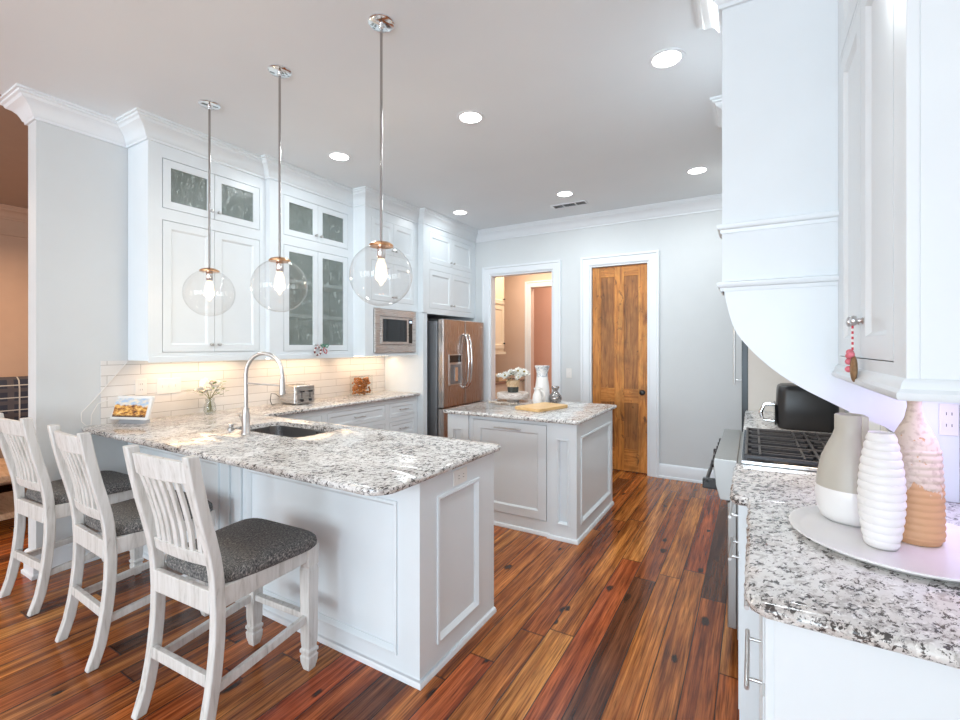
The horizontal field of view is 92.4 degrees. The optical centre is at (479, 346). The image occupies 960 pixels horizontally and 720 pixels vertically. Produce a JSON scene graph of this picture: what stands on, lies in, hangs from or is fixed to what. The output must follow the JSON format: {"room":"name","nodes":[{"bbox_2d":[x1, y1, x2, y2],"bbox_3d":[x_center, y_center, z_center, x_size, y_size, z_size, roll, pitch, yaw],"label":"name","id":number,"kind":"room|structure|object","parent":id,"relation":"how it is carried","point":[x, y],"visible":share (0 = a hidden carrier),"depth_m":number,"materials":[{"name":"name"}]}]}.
{"room":"kitchen","nodes":[
{"label":"kitchen","id":0,"kind":"room"},
{"bbox_2d":[0,218,27,376],"bbox_3d":[-5.370,-0.053,5.211,0.150,3.015,13.500,0,0,31],"label":"wall","id":1,"kind":"structure","parent":0,"point":[13,250],"depth_m":5.20,"materials":[{"name":"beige paint"}]},
{"bbox_2d":[0,204,27,222],"bbox_3d":[-5.763,-1.492,4.282,0.120,0.138,11.500,0,0,31],"label":"trim","id":2,"kind":"structure","parent":1,"relation":"attached to","point":[7,212],"depth_m":5.17,"materials":[{"name":"beige paint"}]},
{"bbox_2d":[0,230,27,237],"bbox_3d":[-5.804,-1.266,4.306,0.025,0.040,11.500,0,0,31],"label":"trim","id":3,"kind":"structure","parent":1,"relation":"attached to","point":[1,232],"depth_m":5.19,"materials":[{"name":"beige paint"}]},
{"bbox_2d":[28,120,437,549],"bbox_3d":[-0.954,-0.053,6.123,0.144,3.015,7.432,0,0,31],"label":"wall","id":4,"kind":"structure","parent":0,"point":[78,183],"depth_m":3.13,"materials":[{"name":"grey paint"}]},
{"bbox_2d":[21,543,99,580],"bbox_3d":[-2.313,1.377,3.832,0.194,0.155,2.160,0,0,31],"label":"baseboard","id":5,"kind":"structure","parent":4,"relation":"attached to","point":[62,554],"depth_m":2.97,"materials":[{"name":"white paint"}]},
{"bbox_2d":[0,83,126,147],"bbox_3d":[-2.336,-1.492,3.792,0.378,0.138,2.252,0,0,31],"label":"trim","id":6,"kind":"structure","parent":4,"relation":"attached to","point":[30,105],"depth_m":2.95,"materials":[{"name":"white paint"}]},
{"bbox_2d":[135,379,146,395],"bbox_3d":[-2.489,0.299,3.378,0.008,0.118,0.075,0,0,31],"label":"wall outlet","id":7,"kind":"object","parent":4,"relation":"attached to","point":[140,384],"visible":1,"depth_m":3.38,"materials":[{"name":"plastic"}]},
{"bbox_2d":[157,378,180,393],"bbox_3d":[-2.390,0.304,3.541,0.014,0.118,0.170,0,0,31],"label":"light switch","id":8,"kind":"object","parent":4,"relation":"attached to","point":[165,385],"visible":1,"depth_m":3.54,"materials":[{"name":"plastic"}]},
{"bbox_2d":[116,107,265,362],"bbox_3d":[-2.164,-0.723,3.542,0.414,1.676,1.008,0,0,31],"label":"upper cabinet","id":9,"kind":"object","parent":4,"relation":"attached to","point":[168,159],"visible":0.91,"depth_m":3.42,"materials":[{"name":"white paint"}]},
{"bbox_2d":[81,361,127,425],"bbox_3d":[-2.591,0.321,3.186,0.024,0.427,0.270,0,0,31],"label":"power cord","id":10,"kind":"object","parent":9,"relation":"hanging from","point":[127,361],"visible":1,"depth_m":3.15,"materials":[{"name":"plastic"}]},
{"bbox_2d":[148,355,265,362],"bbox_3d":[-2.055,0.092,3.547,0.008,0.042,0.888,0,0,31],"label":"light","id":11,"kind":"object","parent":9,"relation":"attached to","point":[151,358],"depth_m":3.44,"materials":[{"name":"white paint"}]},
{"bbox_2d":[261,154,353,359],"bbox_3d":[-1.671,-0.723,4.318,0.467,1.676,1.070,0,0,31],"label":"upper cabinet","id":12,"kind":"object","parent":4,"relation":"attached to","point":[316,210],"visible":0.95,"depth_m":4.37,"materials":[{"name":"white paint"}]},
{"bbox_2d":[270,353,353,359],"bbox_3d":[-1.540,0.092,4.310,0.008,0.042,0.950,0,0,31],"label":"light","id":13,"kind":"object","parent":12,"relation":"attached to","point":[280,355],"depth_m":4.25,"materials":[{"name":"white paint"}]},
{"bbox_2d":[289,279,342,292],"bbox_3d":[-1.694,-0.586,4.401,0.320,0.032,0.912,0,0,31],"label":"shelf","id":14,"kind":"object","parent":12,"relation":"attached to","point":[294,285],"depth_m":4.44,"materials":[{"name":"clear glass"}]},
{"bbox_2d":[289,313,342,321],"bbox_3d":[-1.694,-0.276,4.401,0.320,0.032,0.912,0,0,31],"label":"shelf","id":15,"kind":"object","parent":12,"relation":"attached to","point":[316,317],"depth_m":4.38,"materials":[{"name":"white paint"}]},
{"bbox_2d":[314,344,328,355],"bbox_3d":[-1.491,0.032,4.327,0.024,0.114,0.170,0,0,31],"label":"ornament","id":16,"kind":"object","parent":12,"relation":"hanging from","point":[324,346],"visible":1,"depth_m":4.31,"materials":[{"name":"white ceramic"}]},
{"bbox_2d":[353,186,419,356],"bbox_3d":[-1.140,-0.724,5.050,0.636,1.674,0.970,0,0,31],"label":"upper cabinet","id":17,"kind":"object","parent":4,"relation":"attached to","point":[400,218],"visible":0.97,"depth_m":4.81,"materials":[{"name":"white paint"}]},
{"bbox_2d":[373,308,415,352],"bbox_3d":[-1.061,-0.164,5.113,0.376,0.468,0.676,0,0,31],"label":"microwave","id":18,"kind":"object","parent":17,"relation":"in","point":[394,331],"visible":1,"depth_m":4.98,"materials":[{"name":"silver metal"}]},
{"bbox_2d":[0,0,721,229],"bbox_3d":[-1.759,-1.611,3.045,8.570,0.100,13.750,0,0,31],"label":"ceiling","id":19,"kind":"structure","parent":0,"point":[568,95],"depth_m":2.77,"materials":[{"name":"paint"}]},
{"bbox_2d":[182,99,235,315],"bbox_3d":[-1.744,-0.877,2.967,0.298,1.367,0.298,0,0,31],"label":"pendant light","id":20,"kind":"object","parent":19,"relation":"hanging from","point":[210,105],"visible":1,"depth_m":2.96,"materials":[{"name":"white metal"}]},
{"bbox_2d":[206,272,212,280],"bbox_3d":[-1.744,-0.451,2.967,0.040,0.056,0.040,0,0,31],"label":"socket","id":21,"kind":"object","parent":20,"relation":"attached to","point":[209,275],"depth_m":2.95,"materials":[{"name":"silver metal"}]},
{"bbox_2d":[250,64,307,311],"bbox_3d":[-1.134,-0.877,2.606,0.298,1.367,0.298,0,0,31],"label":"pendant light","id":22,"kind":"object","parent":19,"relation":"hanging from","point":[277,70],"visible":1,"depth_m":2.60,"materials":[{"name":"white metal"}]},
{"bbox_2d":[276,261,283,271],"bbox_3d":[-1.134,-0.451,2.606,0.040,0.056,0.040,0,0,31],"label":"socket","id":23,"kind":"object","parent":22,"relation":"attached to","point":[279,264],"depth_m":2.59,"materials":[{"name":"silver metal"}]},
{"bbox_2d":[327,151,350,160],"bbox_3d":[-1.156,-1.558,3.781,0.192,0.004,0.192,0,0,31],"label":"recessed light","id":24,"kind":"object","parent":19,"relation":"in","point":[337,156],"visible":1,"depth_m":3.77,"materials":[{"name":"white"}]},
{"bbox_2d":[349,13,411,305],"bbox_3d":[-0.476,-0.877,2.216,0.298,1.367,0.298,0,0,31],"label":"pendant light","id":25,"kind":"object","parent":19,"relation":"hanging from","point":[380,22],"visible":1,"depth_m":2.21,"materials":[{"name":"silver metal"}]},
{"bbox_2d":[377,246,384,258],"bbox_3d":[-0.476,-0.451,2.216,0.040,0.056,0.040,0,0,31],"label":"socket","id":26,"kind":"object","parent":25,"relation":"attached to","point":[380,249],"depth_m":2.20,"materials":[{"name":"silver metal"}]},
{"bbox_2d":[452,210,467,214],"bbox_3d":[-0.233,-1.558,5.361,0.192,0.004,0.192,0,0,31],"label":"recessed light","id":27,"kind":"object","parent":19,"relation":"in","point":[456,212],"visible":1,"depth_m":5.35,"materials":[{"name":"white"}]},
{"bbox_2d":[456,110,484,123],"bbox_3d":[-0.065,-1.558,3.135,0.192,0.004,0.192,0,0,31],"label":"recessed light","id":28,"kind":"object","parent":19,"relation":"in","point":[467,116],"visible":1,"depth_m":3.13,"materials":[{"name":"white plastic"}]},
{"bbox_2d":[555,191,573,196],"bbox_3d":[0.867,-1.558,4.710,0.192,0.004,0.192,0,0,31],"label":"recessed light","id":29,"kind":"object","parent":19,"relation":"in","point":[561,193],"visible":1,"depth_m":4.69,"materials":[{"name":"white"}]},
{"bbox_2d":[550,200,588,208],"bbox_3d":[0.986,-1.557,5.064,0.400,0.008,0.140,0,0,31],"label":"ceiling vent","id":30,"kind":"object","parent":19,"relation":"in","point":[583,202],"visible":1,"depth_m":5.06,"materials":[{"name":"white metal"}]},
{"bbox_2d":[648,47,685,69],"bbox_3d":[1.013,-1.558,2.497,0.192,0.004,0.192,0,0,31],"label":"recessed light","id":31,"kind":"object","parent":19,"relation":"in","point":[667,58],"visible":1,"depth_m":2.49,"materials":[{"name":"white paint"}]},
{"bbox_2d":[685,166,708,174],"bbox_3d":[1.928,-1.558,4.082,0.192,0.004,0.192,0,0,31],"label":"recessed light","id":32,"kind":"object","parent":19,"relation":"in","point":[700,169],"visible":1,"depth_m":4.07,"materials":[{"name":"white"}]},
{"bbox_2d":[0,469,738,719],"bbox_3d":[-1.759,1.504,3.045,8.570,0.100,13.750,0,0,31],"label":"floor","id":33,"kind":"structure","parent":0,"point":[628,621],"depth_m":2.21,"materials":[{"name":"brown wood"}]},
{"bbox_2d":[0,448,11,485],"bbox_3d":[-4.845,0.954,4.831,1.080,1.000,1.160,0,0,31],"label":"armchair","id":34,"kind":"object","parent":33,"relation":"on","point":[1,454],"visible":0.02,"depth_m":4.39,"materials":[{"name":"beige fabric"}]},
{"bbox_2d":[0,376,27,420],"bbox_3d":[-4.971,0.594,4.894,0.220,0.540,0.700,0,0,31],"label":"plaid cushion","id":35,"kind":"object","parent":34,"relation":"on","point":[13,390],"visible":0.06,"depth_m":4.83,"materials":[{"name":"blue fabric"}]},
{"bbox_2d":[0,458,27,520],"bbox_3d":[-4.003,1.229,3.809,0.830,0.450,0.780,0,0,31],"label":"coffee table","id":36,"kind":"object","parent":33,"relation":"on","point":[7,510],"visible":0.02,"depth_m":3.72,"materials":[{"name":"brown wood"}]},
{"bbox_2d":[0,488,27,520],"bbox_3d":[-3.996,1.329,3.811,0.740,0.050,0.690,0,0,31],"label":"shelf","id":37,"kind":"object","parent":36,"relation":"attached to","point":[7,510],"depth_m":3.77,"materials":[{"name":"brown wood"}]},
{"bbox_2d":[0,413,143,616],"bbox_3d":[-2.482,0.919,2.800,0.488,1.070,0.596,0,0,28],"label":"counter chair","id":38,"kind":"object","parent":33,"relation":"on","point":[19,445],"visible":0.73,"depth_m":2.61,"materials":[{"name":"white paint"}]},
{"bbox_2d":[47,424,214,672],"bbox_3d":[-1.778,0.919,2.378,0.488,1.070,0.596,0,0,33],"label":"counter chair","id":39,"kind":"object","parent":33,"relation":"on","point":[120,526],"visible":0.77,"depth_m":2.18,"materials":[{"name":"white paint"}]},
{"bbox_2d":[123,444,318,719],"bbox_3d":[-1.057,0.919,1.936,0.488,1.070,0.596,0,0,27],"label":"counter chair","id":40,"kind":"object","parent":33,"relation":"on","point":[236,560],"visible":1,"depth_m":1.80,"materials":[{"name":"white paint"}]},
{"bbox_2d":[128,426,495,690],"bbox_3d":[-1.228,1.012,2.910,2.665,0.884,0.671,0,0,31],"label":"base cabinet","id":41,"kind":"object","parent":33,"relation":"on","point":[406,576],"visible":0.41,"depth_m":2.20,"materials":[{"name":"white paint"}]},
{"bbox_2d":[82,391,500,495],"bbox_3d":[-0.767,0.555,3.663,2.690,0.030,2.972,0,0,31],"label":"countertop","id":42,"kind":"structure","parent":41,"relation":"on","point":[353,459],"depth_m":2.51,"materials":[{"name":"white stone"}]},
{"bbox_2d":[110,396,154,423],"bbox_3d":[-2.439,0.445,3.242,0.312,0.189,0.094,0,0,9],"label":"smart display","id":43,"kind":"object","parent":42,"relation":"on","point":[128,409],"visible":1,"depth_m":3.21,"materials":[{"name":"plastic"}]},
{"bbox_2d":[186,377,228,414],"bbox_3d":[-2.143,0.391,3.675,0.254,0.297,0.338,0,0,31],"label":"flower vase","id":44,"kind":"object","parent":42,"relation":"on","point":[216,384],"visible":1,"depth_m":3.66,"materials":[{"name":"clear glass"}]},
{"bbox_2d":[227,423,234,430],"bbox_3d":[-1.610,0.518,2.974,0.044,0.044,0.043,0,0,31],"label":"button","id":45,"kind":"object","parent":42,"relation":"on","point":[230,427],"visible":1,"depth_m":2.96,"materials":[{"name":"silver metal"}]},
{"bbox_2d":[239,352,285,433],"bbox_3d":[-1.364,0.286,2.831,0.371,0.508,0.075,0,0,19],"label":"kitchen faucet","id":46,"kind":"object","parent":42,"relation":"on","point":[245,418],"visible":1,"depth_m":2.83,"materials":[{"name":"silver metal"}]},
{"bbox_2d":[250,426,325,437],"bbox_3d":[-1.270,0.662,3.018,0.666,0.183,0.356,0,0,31],"label":"sink","id":47,"kind":"object","parent":42,"relation":"in","point":[285,431],"visible":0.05,"depth_m":3.25,"materials":[{"name":"silver metal"}]},
{"bbox_2d":[270,384,314,404],"bbox_3d":[-1.766,0.450,4.274,0.283,0.177,0.363,0,0,31],"label":"toaster","id":48,"kind":"object","parent":42,"relation":"on","point":[296,394],"visible":0.97,"depth_m":4.26,"materials":[{"name":"silver metal"}]},
{"bbox_2d":[351,375,371,395],"bbox_3d":[-1.316,0.431,5.101,0.136,0.216,0.246,0,0,31],"label":"glass canister","id":49,"kind":"object","parent":42,"relation":"on","point":[363,388],"visible":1,"depth_m":5.07,"materials":[{"name":"orange glass"}]},
{"bbox_2d":[453,466,466,485],"bbox_3d":[-0.094,0.629,2.231,0.008,0.072,0.118,0,0,31],"label":"wall outlet","id":50,"kind":"object","parent":41,"relation":"attached to","point":[460,475],"visible":1,"depth_m":2.23,"materials":[{"name":"plastic"}]},
{"bbox_2d":[277,396,416,433],"bbox_3d":[-1.440,1.012,4.633,0.544,0.884,1.988,0,0,31],"label":"base cabinet","id":51,"kind":"object","parent":33,"relation":"on","point":[400,415],"visible":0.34,"depth_m":4.78,"materials":[{"name":"white paint"}]},
{"bbox_2d":[385,207,477,434],"bbox_3d":[-0.594,-0.053,5.899,0.712,3.015,1.288,0,0,31],"label":"tall cabinet","id":52,"kind":"object","parent":33,"relation":"on","point":[446,245],"visible":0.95,"depth_m":5.57,"materials":[{"name":"white paint"}]},
{"bbox_2d":[427,319,483,437],"bbox_3d":[-0.469,0.556,5.942,0.841,1.755,0.950,0,0,31],"label":"refrigerator","id":53,"kind":"object","parent":33,"relation":"on","point":[455,348],"visible":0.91,"depth_m":5.51,"materials":[{"name":"silver metal"}]},
{"bbox_2d":[495,378,523,398],"bbox_3d":[0.121,0.997,7.214,0.600,0.915,1.420,0,0,31],"label":"base cabinet","id":54,"kind":"object","parent":33,"relation":"on","point":[499,386],"visible":0.14,"depth_m":7.06,"materials":[{"name":"beige paint"}]},
{"bbox_2d":[495,378,523,384],"bbox_3d":[0.121,0.556,7.214,0.600,0.034,1.420,0,0,31],"label":"countertop","id":55,"kind":"structure","parent":54,"relation":"on","point":[501,382],"depth_m":7.06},
{"bbox_2d":[495,374,505,381],"bbox_3d":[0.265,0.486,7.163,0.200,0.104,0.240,0,0,31],"label":"wicker basket","id":56,"kind":"object","parent":55,"relation":"on","point":[497,379],"visible":0.4,"depth_m":7.04,"materials":[{"name":"beige wicker"}]},
{"bbox_2d":[448,410,613,544],"bbox_3d":[0.467,1.012,4.102,1.182,0.884,1.024,0,0,31],"label":"base cabinet","id":57,"kind":"object","parent":33,"relation":"on","point":[553,481],"visible":0.67,"depth_m":3.62,"materials":[{"name":"white paint"}]},
{"bbox_2d":[443,398,616,424],"bbox_3d":[0.474,0.555,4.091,1.208,0.030,1.113,0,0,31],"label":"countertop","id":58,"kind":"structure","parent":57,"relation":"on","point":[577,413],"depth_m":3.81,"materials":[{"name":"white stone"}]},
{"bbox_2d":[488,401,517,404],"bbox_3d":[0.208,0.526,4.269,0.297,0.027,0.066,0,0,31],"label":"bead garland","id":59,"kind":"object","parent":58,"relation":"on","point":[489,402],"visible":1,"depth_m":4.26},
{"bbox_2d":[497,391,528,401],"bbox_3d":[0.326,0.495,4.537,0.320,0.088,0.320,0,0,31],"label":"riser","id":60,"kind":"object","parent":58,"relation":"on","point":[511,397],"visible":0.95,"depth_m":4.41,"materials":[{"name":"white wood"}]},
{"bbox_2d":[497,367,529,392],"bbox_3d":[0.315,0.324,4.539,0.366,0.254,0.328,0,0,31],"label":"potted flowers","id":61,"kind":"object","parent":60,"relation":"on","point":[512,385],"visible":1,"depth_m":4.48,"materials":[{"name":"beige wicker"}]},
{"bbox_2d":[533,388,544,403],"bbox_3d":[0.548,0.464,4.297,0.111,0.151,0.092,0,0,-3],"label":"jug","id":62,"kind":"object","parent":58,"relation":"on","point":[537,396],"visible":0.84,"depth_m":4.26,"materials":[{"name":"ceramic"}]},
{"bbox_2d":[515,402,567,411],"bbox_3d":[0.536,0.526,3.999,0.430,0.026,0.270,0,0,-44],"label":"cutting board","id":63,"kind":"object","parent":58,"relation":"on","point":[543,406],"visible":1,"depth_m":3.93,"materials":[{"name":"brown wood"}]},
{"bbox_2d":[535,365,549,402],"bbox_3d":[0.597,0.362,4.416,0.156,0.354,0.156,0,0,31],"label":"pitcher","id":64,"kind":"object","parent":58,"relation":"on","point":[542,381],"visible":0.8,"depth_m":4.36,"materials":[{"name":"white ceramic"}]},
{"bbox_2d":[549,386,561,403],"bbox_3d":[0.711,0.457,4.343,0.122,0.166,0.122,0,0,31],"label":"vase","id":65,"kind":"object","parent":58,"relation":"on","point":[554,397],"visible":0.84,"depth_m":4.31,"materials":[{"name":"silver glass"}]},
{"bbox_2d":[733,327,747,431],"bbox_3d":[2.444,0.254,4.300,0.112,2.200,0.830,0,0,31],"label":"refrigerator","id":66,"kind":"object","parent":33,"relation":"on","point":[744,380],"visible":0.3,"depth_m":3.93,"materials":[{"name":"silver metal"}]},
{"bbox_2d":[728,500,758,719],"bbox_3d":[1.332,1.012,1.725,0.700,0.884,0.525,0,0,31],"label":"base cabinet","id":67,"kind":"object","parent":33,"relation":"on","point":[748,700],"visible":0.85,"depth_m":1.65,"materials":[{"name":"white paint"}]},
{"bbox_2d":[702,427,831,639],"bbox_3d":[1.640,0.926,2.381,0.822,0.855,0.905,0,0,31],"label":"gas range","id":68,"kind":"object","parent":33,"relation":"on","point":[782,449],"visible":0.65,"depth_m":2.17,"materials":[{"name":"silver metal"}]},
{"bbox_2d":[704,452,714,483],"bbox_3d":[1.309,0.664,2.595,0.018,0.018,0.815,0,0,31],"label":"dustpan","id":69,"kind":"object","parent":68,"relation":"in","point":[707,480],"depth_m":2.28,"materials":[{"name":"black plastic"}]},
{"bbox_2d":[727,501,736,628],"bbox_3d":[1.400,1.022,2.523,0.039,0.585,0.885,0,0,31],"label":"oven","id":70,"kind":"object","parent":68,"relation":"in","point":[731,523],"depth_m":2.14,"materials":[{"name":"silver metal"}]},
{"bbox_2d":[744,589,959,719],"bbox_3d":[1.037,1.012,1.163,0.636,0.884,0.741,0,0,31],"label":"base cabinet","id":71,"kind":"object","parent":33,"relation":"on","point":[805,674],"visible":0.53,"depth_m":0.92,"materials":[{"name":"white paint"}]},
{"bbox_2d":[730,464,959,668],"bbox_3d":[1.136,0.555,1.385,0.691,0.030,1.308,0,0,31],"label":"countertop","id":72,"kind":"structure","parent":71,"relation":"on","point":[791,578],"depth_m":1.03,"materials":[{"name":"white stone"}]},
{"bbox_2d":[788,505,959,582],"bbox_3d":[1.146,0.528,1.260,0.502,0.022,0.502,0,0,31],"label":"serving plate","id":73,"kind":"object","parent":72,"relation":"on","point":[942,563],"visible":0.6,"depth_m":1.21,"materials":[{"name":"white ceramic"}]},
{"bbox_2d":[815,413,868,526],"bbox_3d":[1.134,0.369,1.409,0.176,0.325,0.176,0,0,31],"label":"vase","id":74,"kind":"object","parent":73,"relation":"on","point":[836,485],"visible":0.7,"depth_m":1.37,"materials":[{"name":"white ceramic"}]},
{"bbox_2d":[857,430,906,550],"bbox_3d":[1.069,0.380,1.226,0.101,0.302,0.101,0,0,18],"label":"vase","id":75,"kind":"object","parent":73,"relation":"on","point":[881,482],"visible":1,"depth_m":1.19,"materials":[{"name":"white ceramic"}]},
{"bbox_2d":[894,401,946,546],"bbox_3d":[1.199,0.329,1.270,0.126,0.405,0.126,0,0,31],"label":"vase","id":76,"kind":"object","parent":73,"relation":"on","point":[925,526],"visible":0.7,"depth_m":1.22,"materials":[{"name":"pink ceramic"}]},
{"bbox_3d":[2.263,1.012,3.218,0.618,0.884,1.153,0,0,31],"label":"base cabinet","id":77,"kind":"object","parent":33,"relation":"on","visible":0},
{"bbox_2d":[743,410,831,433],"bbox_3d":[2.240,0.555,3.231,0.672,0.030,1.153,0,0,31],"label":"countertop","id":78,"kind":"structure","parent":77,"relation":"on","point":[752,419],"depth_m":3.26,"materials":[{"name":"white stone"}]},
{"bbox_2d":[759,383,838,432],"bbox_3d":[2.113,0.397,3.072,0.432,0.285,0.300,0,0,31],"label":"air fryer","id":79,"kind":"object","parent":78,"relation":"on","point":[794,408],"visible":0.81,"depth_m":2.94,"materials":[{"name":"black plastic"}]},
{"bbox_2d":[759,401,776,424],"bbox_3d":[1.971,0.452,3.156,0.103,0.140,0.220,0,0,31],"label":"handle","id":80,"kind":"object","parent":79,"relation":"on","point":[774,404],"depth_m":3.14,"materials":[{"name":"silver metal"}]},
{"bbox_2d":[495,273,551,398],"bbox_3d":[2.445,-0.053,6.757,5.073,3.015,0.120,0,0,31],"label":"wall","id":81,"kind":"structure","parent":0,"point":[514,286],"depth_m":7.77,"materials":[{"name":"beige paint"}]},
{"bbox_2d":[495,277,505,353],"bbox_3d":[-0.020,-0.586,7.123,0.451,1.420,1.040,0,0,31],"label":"pantry cabinet","id":82,"kind":"object","parent":81,"relation":"attached to","point":[499,281],"visible":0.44,"depth_m":7.32,"materials":[{"name":"beige paint"}]},
{"bbox_2d":[525,280,551,398],"bbox_3d":[1.230,0.189,7.390,1.110,2.530,0.028,0,0,31],"label":"trim","id":83,"kind":"structure","parent":81,"relation":"attached to","point":[542,283],"depth_m":7.64,"materials":[{"name":"white paint"}]},
{"bbox_2d":[534,287,551,393],"bbox_3d":[1.645,-0.053,8.496,1.922,3.015,0.100,0,0,31],"label":"wall","id":84,"kind":"structure","parent":0,"point":[542,297],"depth_m":8.70,"materials":[{"name":"paint"}]},
{"bbox_2d":[475,210,741,469],"bbox_3d":[1.454,-0.053,5.505,4.643,3.015,0.120,0,0,31],"label":"wall","id":85,"kind":"structure","parent":0,"point":[699,399],"depth_m":5.01,"materials":[{"name":"grey paint"}]},
{"bbox_2d":[482,260,560,400],"bbox_3d":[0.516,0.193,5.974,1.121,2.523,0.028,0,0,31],"label":"trim","id":86,"kind":"structure","parent":85,"relation":"attached to","point":[555,265],"depth_m":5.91,"materials":[{"name":"white paint"}]},
{"bbox_2d":[566,368,571,377],"bbox_3d":[1.090,0.328,5.642,0.072,0.118,0.014,0,0,31],"label":"light switch","id":87,"kind":"object","parent":85,"relation":"attached to","point":[568,370],"visible":1,"depth_m":5.64,"materials":[{"name":"plastic"}]},
{"bbox_2d":[476,193,721,242],"bbox_3d":[1.305,-1.492,5.454,3.249,0.138,0.120,0,0,31],"label":"trim","id":88,"kind":"structure","parent":85,"relation":"attached to","point":[709,203],"depth_m":5.35,"materials":[{"name":"white paint"}]},
{"bbox_2d":[580,250,658,477],"bbox_3d":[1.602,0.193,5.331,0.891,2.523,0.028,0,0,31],"label":"trim","id":89,"kind":"structure","parent":85,"relation":"attached to","point":[652,256],"depth_m":5.15,"materials":[{"name":"white paint"}]},
{"bbox_2d":[593,264,646,473],"bbox_3d":[1.617,0.252,5.357,0.631,2.380,0.108,0,0,31],"label":"door","id":90,"kind":"structure","parent":85,"relation":"in","point":[619,292],"depth_m":5.34,"materials":[{"name":"brown wood"}]},
{"bbox_2d":[659,463,714,483],"bbox_3d":[2.134,1.377,4.511,0.862,0.155,0.898,0,0,31],"label":"baseboard","id":91,"kind":"structure","parent":85,"relation":"attached to","point":[666,471],"depth_m":4.97,"materials":[{"name":"white paint"}]},
{"bbox_2d":[748,347,844,412],"bbox_3d":[2.779,-0.053,4.118,0.650,3.015,0.918,0,0,31],"label":"wall","id":92,"kind":"structure","parent":0,"point":[763,381],"depth_m":3.84,"materials":[{"name":"white paint"}]},
{"bbox_2d":[939,403,958,435],"bbox_3d":[1.621,0.254,1.591,0.050,0.110,0.008,0,0,31],"label":"wall outlet","id":93,"kind":"object","parent":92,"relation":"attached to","point":[948,413],"visible":1,"depth_m":1.59,"materials":[{"name":"plastic"}]},
{"bbox_2d":[942,410,955,418],"bbox_3d":[1.620,0.234,1.589,0.034,0.028,0.002,0,0,31],"label":"socket","id":94,"kind":"object","parent":93,"relation":"attached to","point":[946,414],"depth_m":1.59,"materials":[{"name":"white plastic"}]},
{"bbox_2d":[942,421,955,429],"bbox_3d":[1.620,0.274,1.589,0.034,0.028,0.002,0,0,31],"label":"socket","id":95,"kind":"object","parent":93,"relation":"attached to","point":[946,425],"depth_m":1.59,"materials":[{"name":"white plastic"}]},
{"bbox_3d":[0.705,-0.054,-0.174,0.150,3.015,10.418,0,0,31],"label":"wall","id":96,"kind":"structure","parent":0,"visible":0},
{"bbox_2d":[693,0,959,502],"bbox_3d":[1.619,-0.511,2.353,0.850,2.100,1.540,0,0,31],"label":"range hood","id":97,"kind":"object","parent":96,"relation":"attached to","point":[776,111],"visible":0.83,"depth_m":1.83,"materials":[{"name":"white paint"}]},
{"bbox_2d":[880,425,888,431],"bbox_3d":[1.931,0.047,2.052,0.006,0.986,3.499,0,0,31],"label":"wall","id":98,"kind":"structure","parent":96,"relation":"attached to","point":[882,428],"depth_m":2.51,"materials":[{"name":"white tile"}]},
{"bbox_2d":[832,0,959,402],"bbox_3d":[1.197,-0.724,1.256,0.459,1.675,1.020,0,0,31],"label":"upper cabinet","id":99,"kind":"object","parent":96,"relation":"attached to","point":[899,60],"visible":0.98,"depth_m":1.01,"materials":[{"name":"white paint"}]},
{"bbox_2d":[845,326,857,381],"bbox_3d":[1.110,0.023,1.375,0.028,0.168,0.054,0,0,31],"label":"ornament","id":100,"kind":"object","parent":99,"relation":"hanging from","point":[851,360],"visible":1,"depth_m":1.36,"materials":[{"name":"red ceramic"}]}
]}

